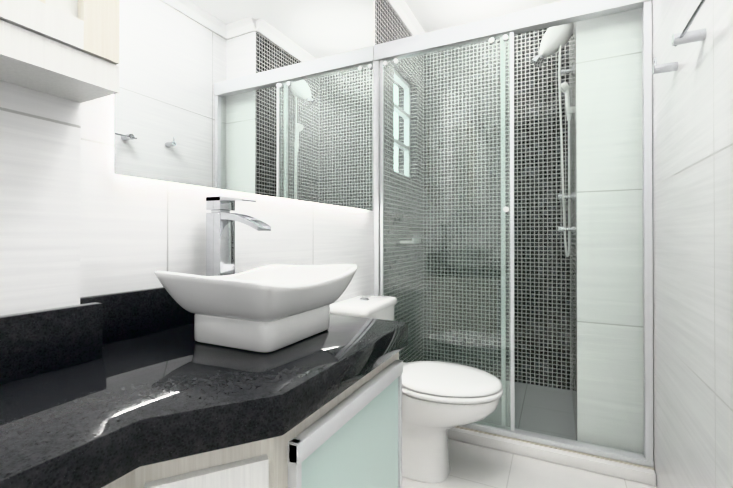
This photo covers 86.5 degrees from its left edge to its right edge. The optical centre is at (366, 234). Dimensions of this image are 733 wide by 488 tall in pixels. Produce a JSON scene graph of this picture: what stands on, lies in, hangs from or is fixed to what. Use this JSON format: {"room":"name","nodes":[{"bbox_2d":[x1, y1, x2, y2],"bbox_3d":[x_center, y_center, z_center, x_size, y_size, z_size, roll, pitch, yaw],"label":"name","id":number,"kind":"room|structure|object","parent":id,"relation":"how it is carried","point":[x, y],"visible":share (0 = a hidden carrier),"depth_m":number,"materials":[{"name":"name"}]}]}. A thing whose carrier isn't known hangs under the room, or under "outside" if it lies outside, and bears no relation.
{"room":"bathroom","nodes":[
{"label":"bathroom","id":0,"kind":"room"},
{"bbox_2d":[0,0,374,315],"bbox_3d":[-0.796,-0.253,0.598,0.250,2.600,3.760,0,0,26],"label":"wall","id":1,"kind":"structure","parent":0,"point":[78,218],"depth_m":0.91,"materials":[{"name":"white tile"}]},
{"bbox_2d":[0,0,118,102],"bbox_3d":[-0.749,-0.670,0.260,0.129,0.810,1.089,0,0,26],"label":"upper cabinet","id":2,"kind":"object","parent":1,"relation":"attached to","point":[67,49],"visible":1,"depth_m":0.65,"materials":[{"name":"white laminate"}]},
{"bbox_2d":[113,0,372,210],"bbox_3d":[-0.286,-0.793,1.554,0.023,1.310,1.420,0,0,26],"label":"mirror","id":3,"kind":"object","parent":1,"relation":"attached to","point":[272,98],"visible":1,"depth_m":1.31,"materials":[{"name":"silver mirror"}]},
{"bbox_2d":[155,264,357,352],"bbox_3d":[-0.249,0.163,0.970,0.337,0.168,0.392,0,0,26],"label":"basin","id":4,"kind":"object","parent":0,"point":[268,308],"visible":1,"depth_m":0.85,"materials":[{"name":"white ceramic"}]},
{"bbox_2d":[375,0,423,362],"bbox_3d":[0.218,-0.242,2.790,0.150,2.600,1.070,0,0,26],"label":"wall","id":5,"kind":"structure","parent":0,"point":[390,25],"depth_m":2.73,"materials":[{"name":"tile"}]},
{"bbox_2d":[394,69,409,177],"bbox_3d":[0.189,-0.777,2.791,0.138,0.830,0.560,0,0,26],"label":"shower window","id":6,"kind":"structure","parent":5,"relation":"in","point":[402,113],"depth_m":2.96,"materials":[{"name":"white metal"}]},
{"bbox_2d":[387,0,424,35],"bbox_3d":[-0.078,-1.509,1.957,0.055,0.075,2.540,0,0,26],"label":"crown molding","id":7,"kind":"structure","parent":5,"relation":"attached to","point":[404,13],"depth_m":2.62,"materials":[{"name":"white paint"}]},
{"bbox_2d":[404,0,561,32],"bbox_3d":[0.057,-1.603,0.784,1.625,0.100,4.830,0,0,26],"label":"ceiling","id":8,"kind":"structure","parent":0,"point":[432,15],"depth_m":2.66,"materials":[{"name":"white paint"}]},
{"bbox_2d":[423,28,570,389],"bbox_3d":[1.083,-0.241,2.880,1.325,2.600,0.150,0,0,26],"label":"wall","id":9,"kind":"structure","parent":0,"point":[552,131],"depth_m":2.85,"materials":[{"name":"tile"}]},
{"bbox_2d":[402,439,656,487],"bbox_3d":[0.057,1.097,0.770,1.625,0.100,4.830,0,0,26],"label":"floor","id":10,"kind":"structure","parent":0,"point":[473,466],"depth_m":1.71,"materials":[{"name":"tile"}]},
{"bbox_2d":[102,413,313,487],"bbox_3d":[-0.590,0.677,0.314,0.560,0.732,1.039,0,0,26],"label":"base cabinet","id":11,"kind":"object","parent":10,"relation":"on","point":[286,460],"depth_m":0.59,"materials":[{"name":"white laminate"}]},
{"bbox_2d":[0,287,407,487],"bbox_3d":[-0.475,0.224,0.544,0.568,0.175,1.550,0,0,26],"label":"countertop","id":12,"kind":"structure","parent":11,"relation":"on","point":[99,391],"depth_m":0.65,"materials":[{"name":"black stone"}]},
{"bbox_2d":[206,196,270,275],"bbox_3d":[-0.362,0.070,1.092,0.193,0.357,0.064,0,0,26],"label":"faucet","id":13,"kind":"object","parent":12,"relation":"on","point":[221,219],"visible":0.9,"depth_m":1.10,"materials":[{"name":"silver metal"}]},
{"bbox_2d":[314,352,402,487],"bbox_3d":[-0.256,0.681,0.999,0.560,0.732,0.513,0,0,26],"label":"base cabinet","id":14,"kind":"object","parent":10,"relation":"on","point":[350,437],"depth_m":0.89,"materials":[{"name":"green glass"}]},
{"bbox_2d":[330,295,502,482],"bbox_3d":[0.231,0.679,1.778,0.744,0.744,0.388,0,0,26],"label":"toilet","id":15,"kind":"object","parent":10,"relation":"on","point":[439,399],"visible":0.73,"depth_m":1.66,"materials":[{"name":"white ceramic"}]},
{"bbox_2d":[480,379,575,439],"bbox_3d":[0.734,1.055,2.482,1.039,0.004,0.859,0,0,26],"label":"shower floor","id":16,"kind":"structure","parent":10,"relation":"on","point":[553,399],"depth_m":2.32,"materials":[{"name":"tile"}]},
{"bbox_2d":[448,426,655,485],"bbox_3d":[0.644,1.026,1.974,1.323,0.056,0.130,0,0,26],"label":"sill","id":17,"kind":"structure","parent":10,"relation":"on","point":[608,466],"depth_m":1.79,"materials":[{"name":"white stone"}]},
{"bbox_2d":[374,0,653,467],"bbox_3d":[0.643,-0.052,1.978,1.321,2.098,0.072,0,0,26],"label":"shower door","id":18,"kind":"structure","parent":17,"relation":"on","point":[503,27],"depth_m":1.96,"materials":[{"name":"clear glass"}]},
{"bbox_2d":[570,8,643,453],"bbox_3d":[1.335,-0.245,2.212,0.285,2.600,0.830,0,0,26],"label":"wall pier","id":19,"kind":"object","parent":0,"point":[597,155],"depth_m":1.84,"materials":[{"name":"white tile"}]},
{"bbox_2d":[400,23,573,256],"bbox_3d":[0.739,-0.575,2.489,1.049,1.416,0.202,0,0,26],"label":"shower fixture","id":20,"kind":"object","parent":19,"relation":"attached to","point":[559,43],"depth_m":2.29,"materials":[{"name":"silver metal"}]},
{"bbox_2d":[651,0,732,487],"bbox_3d":[0.720,-0.254,0.454,0.150,2.600,4.830,0,0,26],"label":"wall","id":21,"kind":"structure","parent":0,"point":[692,158],"depth_m":1.19,"materials":[{"name":"white tile"}]},
{"bbox_2d":[652,57,677,73],"bbox_3d":[1.036,-0.593,1.352,0.068,0.058,0.030,0,0,26],"label":"hook","id":22,"kind":"object","parent":21,"relation":"attached to","point":[663,68],"visible":1,"depth_m":1.34,"materials":[{"name":"silver metal"}]},
{"bbox_2d":[671,0,706,46],"bbox_3d":[0.781,-0.562,0.835,0.072,0.032,0.680,0,0,26],"label":"towel rail","id":23,"kind":"object","parent":21,"relation":"attached to","point":[684,36],"visible":1,"depth_m":1.09,"materials":[{"name":"silver metal"}]}
]}

